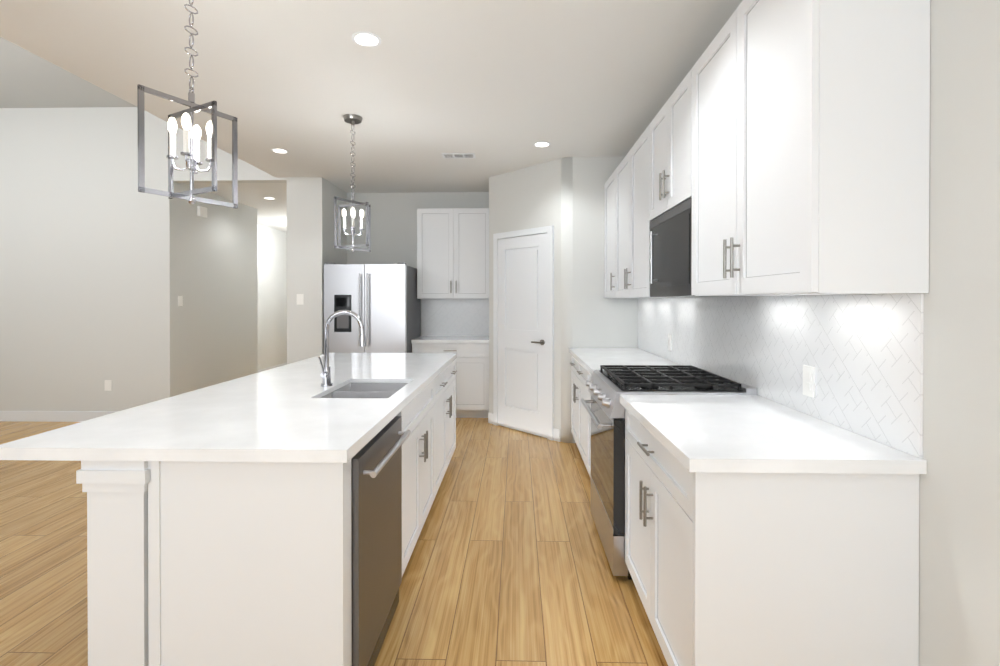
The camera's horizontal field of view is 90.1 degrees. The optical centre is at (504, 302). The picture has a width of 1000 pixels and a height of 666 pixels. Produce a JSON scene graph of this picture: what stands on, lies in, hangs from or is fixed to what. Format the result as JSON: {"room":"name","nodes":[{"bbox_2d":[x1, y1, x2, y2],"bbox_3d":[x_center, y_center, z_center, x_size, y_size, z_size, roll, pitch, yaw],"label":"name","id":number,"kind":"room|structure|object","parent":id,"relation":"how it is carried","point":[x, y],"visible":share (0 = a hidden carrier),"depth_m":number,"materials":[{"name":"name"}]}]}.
{"room":"kitchen","nodes":[
{"label":"kitchen","id":0,"kind":"room"},
{"bbox_2d":[0,37,136,107],"bbox_3d":[-5.293,-2.239,1.351,5.510,0.120,8.810,0,0,1],"label":"ceiling","id":1,"kind":"structure","parent":0,"point":[28,79],"depth_m":5.07,"materials":[{"name":"grey paint"}]},
{"bbox_2d":[0,107,286,410],"bbox_3d":[-5.191,-0.433,5.705,5.510,3.540,0.120,0,0,1],"label":"wall","id":2,"kind":"structure","parent":0,"point":[88,268],"depth_m":5.63,"materials":[{"name":"white paint"}]},
{"bbox_2d":[0,411,118,421],"bbox_3d":[-5.782,1.280,5.661,4.030,0.115,0.014,0,0,1],"label":"baseboard","id":3,"kind":"structure","parent":2,"relation":"attached to","point":[64,416],"depth_m":5.64,"materials":[{"name":"white"}]},
{"bbox_2d":[104,380,110,390],"bbox_3d":[-4.477,0.928,5.631,0.075,0.118,0.008,0,0,1],"label":"outlet","id":4,"kind":"object","parent":2,"relation":"attached to","point":[107,384],"visible":1,"depth_m":5.63,"materials":[{"name":"white plastic"}]},
{"bbox_2d":[177,183,253,394],"bbox_3d":[-3.805,-0.037,6.565,0.120,2.740,1.660,0,0,1],"label":"wall","id":5,"kind":"structure","parent":0,"point":[215,291],"depth_m":6.42,"materials":[{"name":"white paint"}]},
{"bbox_2d":[178,296,182,305],"bbox_3d":[-3.759,-0.023,5.783,0.008,0.118,0.075,0,0,1],"label":"light switch","id":6,"kind":"object","parent":5,"relation":"attached to","point":[180,300],"visible":1,"depth_m":5.78,"materials":[{"name":"white plastic"}]},
{"bbox_2d":[197,206,206,217],"bbox_3d":[-3.736,-1.125,6.167,0.034,0.120,0.140,0,0,1],"label":"door chime","id":7,"kind":"object","parent":5,"relation":"attached to","point":[201,211],"visible":1,"depth_m":6.14,"materials":[{"name":"white plastic"}]},
{"bbox_2d":[253,208,257,373],"bbox_3d":[-4.159,-0.042,7.463,0.870,2.740,0.120,0,0,1],"label":"wall","id":8,"kind":"structure","parent":0,"point":[255,328],"depth_m":7.45,"materials":[{"name":"white paint"}]},
{"bbox_2d":[257,224,286,369],"bbox_3d":[-4.496,-0.051,9.087,0.120,2.740,3.110,0,0,1],"label":"wall","id":9,"kind":"structure","parent":0,"point":[272,287],"depth_m":9.47,"materials":[{"name":"white paint"}]},
{"bbox_2d":[258,362,286,372],"bbox_3d":[-4.428,1.262,9.092,0.014,0.115,3.110,0,0,1],"label":"baseboard","id":10,"kind":"structure","parent":9,"relation":"attached to","point":[271,367],"depth_m":9.48,"materials":[{"name":"white wood"}]},
{"bbox_2d":[287,177,346,363],"bbox_3d":[-2.163,-0.049,8.731,0.400,2.740,6.310,0,0,1],"label":"wall","id":11,"kind":"structure","parent":0,"point":[311,250],"depth_m":5.58,"materials":[{"name":"white paint"}]},
{"bbox_2d":[297,294,302,304],"bbox_3d":[-2.288,-0.042,5.574,0.075,0.118,0.008,0,0,1],"label":"light switch","id":12,"kind":"object","parent":11,"relation":"attached to","point":[299,299],"visible":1,"depth_m":5.57,"materials":[{"name":"white plastic"}]},
{"bbox_2d":[0,418,667,665],"bbox_3d":[-3.176,1.394,4.417,9.600,0.100,15.000,0,0,1],"label":"floor","id":13,"kind":"structure","parent":0,"point":[508,564],"depth_m":2.53,"materials":[{"name":"brown wood"}]},
{"bbox_2d":[76,357,456,665],"bbox_3d":[-0.854,0.915,2.919,0.877,0.876,2.765,0,0,1],"label":"kitchen island","id":14,"kind":"object","parent":13,"relation":"on","point":[219,524],"depth_m":1.56,"materials":[{"name":"white painted wood"},{"name":"brushed nickel"}]},
{"bbox_2d":[0,353,455,464],"bbox_3d":[-0.999,0.457,2.917,1.106,0.040,2.784,0,0,1],"label":"island countertop","id":15,"kind":"structure","parent":14,"relation":"on","point":[278,416],"depth_m":1.84,"materials":[{"name":"white stone"}]},
{"bbox_2d":[318,310,365,386],"bbox_3d":[-0.852,0.237,2.610,0.240,0.402,0.111,0,0,1],"label":"faucet","id":16,"kind":"object","parent":15,"relation":"on","point":[326,375],"visible":1,"depth_m":2.62,"materials":[{"name":"silver metal"}]},
{"bbox_2d":[320,383,407,397],"bbox_3d":[-0.715,0.562,2.594,0.363,0.204,0.558,0,0,1],"label":"sink","id":17,"kind":"object","parent":15,"relation":"in","point":[368,390],"visible":0.04,"depth_m":2.71,"materials":[{"name":"silver metal"}]},
{"bbox_2d":[324,263,420,352],"bbox_3d":[-1.535,0.436,5.885,0.910,1.760,0.916,0,0,1],"label":"refrigerator","id":18,"kind":"object","parent":13,"relation":"on","point":[382,302],"visible":0.62,"depth_m":5.49,"materials":[{"name":"grey metal"}]},
{"bbox_2d":[351,416,410,665],"bbox_3d":[-0.748,0.931,1.946,0.651,0.852,0.612,0,0,1],"label":"dishwasher","id":19,"kind":"object","parent":13,"relation":"on","point":[376,487],"visible":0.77,"depth_m":1.83,"materials":[{"name":"grey metal"}]},
{"bbox_2d":[411,336,488,417],"bbox_3d":[-0.618,0.878,6.025,0.894,0.915,0.655,0,0,1],"label":"base cabinet","id":20,"kind":"object","parent":13,"relation":"on","point":[472,379],"visible":0.5,"depth_m":5.74,"materials":[{"name":"painted wood"},{"name":"brushed nickel"}]},
{"bbox_2d":[570,356,583,460],"bbox_3d":[0.939,0.908,4.204,0.640,0.876,1.139,0,0,1],"label":"base cabinet","id":21,"kind":"object","parent":13,"relation":"on","point":[577,373],"depth_m":4.21,"materials":[{"name":"white wood"}]},
{"bbox_2d":[568,348,679,375],"bbox_3d":[0.920,0.451,3.961,0.666,0.040,1.614,0,0,1],"label":"countertop","id":22,"kind":"structure","parent":21,"relation":"on","point":[590,359],"depth_m":3.96,"materials":[{"name":"white stone"}]},
{"bbox_2d":[584,372,619,475],"bbox_3d":[0.921,0.912,3.457,0.640,0.876,0.601,0,0,1],"label":"base cabinet","id":23,"kind":"object","parent":13,"relation":"on","point":[587,396],"depth_m":3.67,"materials":[{"name":"white wood"}]},
{"bbox_2d":[581,365,756,579],"bbox_3d":[0.839,0.872,2.779,0.752,0.962,0.752,0,0,1],"label":"range","id":24,"kind":"object","parent":13,"relation":"on","point":[608,385],"visible":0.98,"depth_m":2.54,"materials":[{"name":"silver metal"}]},
{"bbox_2d":[625,412,918,665],"bbox_3d":[0.885,0.920,1.923,0.640,0.876,0.950,0,0,1],"label":"base cabinet","id":25,"kind":"object","parent":13,"relation":"on","point":[761,530],"depth_m":1.45,"materials":[{"name":"white wood"}]},
{"bbox_2d":[620,394,926,475],"bbox_3d":[0.872,0.462,1.908,0.666,0.040,0.976,0,0,1],"label":"countertop","id":26,"kind":"structure","parent":25,"relation":"on","point":[706,435],"depth_m":1.61,"materials":[{"name":"white stone"}]},
{"bbox_2d":[0,0,742,231],"bbox_3d":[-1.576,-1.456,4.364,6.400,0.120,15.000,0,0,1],"label":"ceiling","id":27,"kind":"structure","parent":0,"point":[497,87],"depth_m":3.01,"materials":[{"name":"white paint"}]},
{"bbox_2d":[137,0,237,207],"bbox_3d":[-1.185,-0.877,1.887,0.272,1.008,0.325,0,0,1],"label":"pendant light","id":28,"kind":"object","parent":27,"relation":"hanging from","point":[192,162],"visible":1,"depth_m":1.87,"materials":[{"name":"silver metal"}]},
{"bbox_2d":[271,148,288,152],"bbox_3d":[-2.061,-1.394,4.576,0.150,0.005,0.150,0,0,1],"label":"recessed light","id":29,"kind":"object","parent":27,"relation":"in","point":[278,150],"visible":1,"depth_m":4.55,"materials":[{"name":"white"}]},
{"bbox_2d":[334,114,370,251],"bbox_3d":[-1.141,-0.887,3.746,0.272,1.008,0.325,0,0,1],"label":"pendant light","id":30,"kind":"object","parent":27,"relation":"hanging from","point":[353,119],"visible":1,"depth_m":3.73,"materials":[{"name":"silver metal"}]},
{"bbox_2d":[352,32,380,46],"bbox_3d":[-0.727,-1.383,2.624,0.150,0.005,0.150,0,0,1],"label":"recessed light","id":31,"kind":"object","parent":27,"relation":"in","point":[367,39],"visible":1,"depth_m":2.62,"materials":[{"name":"white plastic"}]},
{"bbox_2d":[441,153,475,157],"bbox_3d":[-0.437,-1.392,4.727,0.310,0.009,0.150,0,0,1],"label":"ceiling vent","id":32,"kind":"object","parent":27,"relation":"in","point":[458,155],"visible":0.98,"depth_m":4.70,"materials":[{"name":"white metal"}]},
{"bbox_2d":[533,141,550,146],"bbox_3d":[0.325,-1.393,4.384,0.150,0.005,0.150,0,0,1],"label":"recessed light","id":33,"kind":"object","parent":27,"relation":"in","point":[541,144],"visible":1,"depth_m":4.38,"materials":[{"name":"white plastic"}]},
{"bbox_2d":[347,192,488,335],"bbox_3d":[-0.322,-0.036,6.417,3.390,2.740,0.150,0,0,1],"label":"wall","id":34,"kind":"structure","parent":0,"point":[393,228],"depth_m":6.36,"materials":[{"name":"white paint"}]},
{"bbox_2d":[417,208,488,298],"bbox_3d":[-0.614,-0.599,6.164,0.894,1.092,0.360,0,0,1],"label":"upper cabinet","id":35,"kind":"object","parent":34,"relation":"attached to","point":[452,253],"visible":1,"depth_m":6.03,"materials":[{"name":"white wood"}]},
{"bbox_2d":[422,299,488,335],"bbox_3d":[-0.610,0.182,6.346,0.899,0.471,0.008,0,0,1],"label":"tile backsplash","id":36,"kind":"structure","parent":34,"relation":"attached to","point":[455,317],"depth_m":6.34,"materials":[{"name":"white tile"}]},
{"bbox_2d":[489,156,637,442],"bbox_3d":[0.549,-0.030,5.214,1.470,2.740,0.865,0,0,1],"label":"wall","id":37,"kind":"structure","parent":0,"point":[564,196],"depth_m":4.78,"materials":[{"name":"white paint"}]},
{"bbox_2d":[498,233,546,437],"bbox_3d":[0.178,0.321,5.191,0.523,2.022,0.523,0,0,1],"label":"pantry door","id":38,"kind":"structure","parent":37,"relation":"in","point":[522,333],"depth_m":5.17,"materials":[{"name":"white wood"}]},
{"bbox_2d":[493,225,553,439],"bbox_3d":[0.176,0.291,5.189,0.028,2.098,0.852,0,0,-44],"label":"door frame","id":39,"kind":"structure","parent":37,"relation":"attached to","point":[549,230],"depth_m":4.92,"materials":[{"name":"white wood"}]},
{"bbox_2d":[488,412,559,441],"bbox_3d":[0.174,1.283,5.207,0.014,0.115,1.033,0,0,-44],"label":"baseboard","id":40,"kind":"structure","parent":37,"relation":"attached to","point":[556,434],"depth_m":4.87,"materials":[{"name":"white wood"}]},
{"bbox_2d":[682,0,999,665],"bbox_3d":[1.277,-0.011,1.703,0.150,2.740,9.800,0,0,1],"label":"wall","id":41,"kind":"structure","parent":0,"point":[959,553],"depth_m":1.30,"materials":[{"name":"white paint"}]},
{"bbox_2d":[604,175,611,297],"bbox_3d":[1.103,-0.590,4.461,0.324,1.092,0.600,0,0,1],"label":"upper cabinet","id":42,"kind":"object","parent":41,"relation":"attached to","point":[608,185],"depth_m":4.61,"materials":[{"name":"white wood"}]},
{"bbox_2d":[612,122,681,297],"bbox_3d":[1.084,-0.586,3.684,0.324,1.092,1.201,0,0,1],"label":"upper cabinet","id":43,"kind":"object","parent":41,"relation":"attached to","point":[632,178],"depth_m":3.62,"materials":[{"name":"white wood"}]},
{"bbox_2d":[652,74,687,219],"bbox_3d":[1.063,-0.819,2.764,0.324,0.615,0.760,0,0,1],"label":"upper cabinet","id":44,"kind":"object","parent":41,"relation":"attached to","point":[670,125],"depth_m":2.71,"materials":[{"name":"white wood"}]},
{"bbox_2d":[649,198,718,296],"bbox_3d":[1.042,-0.272,2.768,0.363,0.470,0.754,0,0,1],"label":"microwave","id":45,"kind":"object","parent":44,"relation":"attached to","point":[670,250],"visible":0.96,"depth_m":2.70,"materials":[{"name":"black"}]},
{"bbox_2d":[638,294,923,457],"bbox_3d":[1.230,0.200,3.095,0.008,0.471,3.339,0,0,1],"label":"tile backsplash","id":46,"kind":"structure","parent":41,"relation":"attached to","point":[862,355],"depth_m":1.90,"materials":[{"name":"white tile"}]},
{"bbox_2d":[668,334,671,350],"bbox_3d":[1.238,0.298,3.756,0.008,0.118,0.075,0,0,1],"label":"outlet","id":47,"kind":"object","parent":46,"relation":"attached to","point":[669,342],"visible":0.98,"depth_m":3.74,"materials":[{"name":"white plastic"}]},
{"bbox_2d":[803,365,814,397],"bbox_3d":[1.196,0.307,1.967,0.008,0.118,0.075,0,0,1],"label":"outlet","id":48,"kind":"object","parent":46,"relation":"attached to","point":[809,381],"visible":1,"depth_m":1.96,"materials":[{"name":"white plastic"}]},
{"bbox_2d":[684,0,929,295],"bbox_3d":[1.043,-0.576,1.926,0.324,1.092,1.041,0,0,1],"label":"upper cabinet","id":49,"kind":"object","parent":41,"relation":"attached to","point":[784,145],"depth_m":1.42,"materials":[{"name":"white wood"}]}
]}

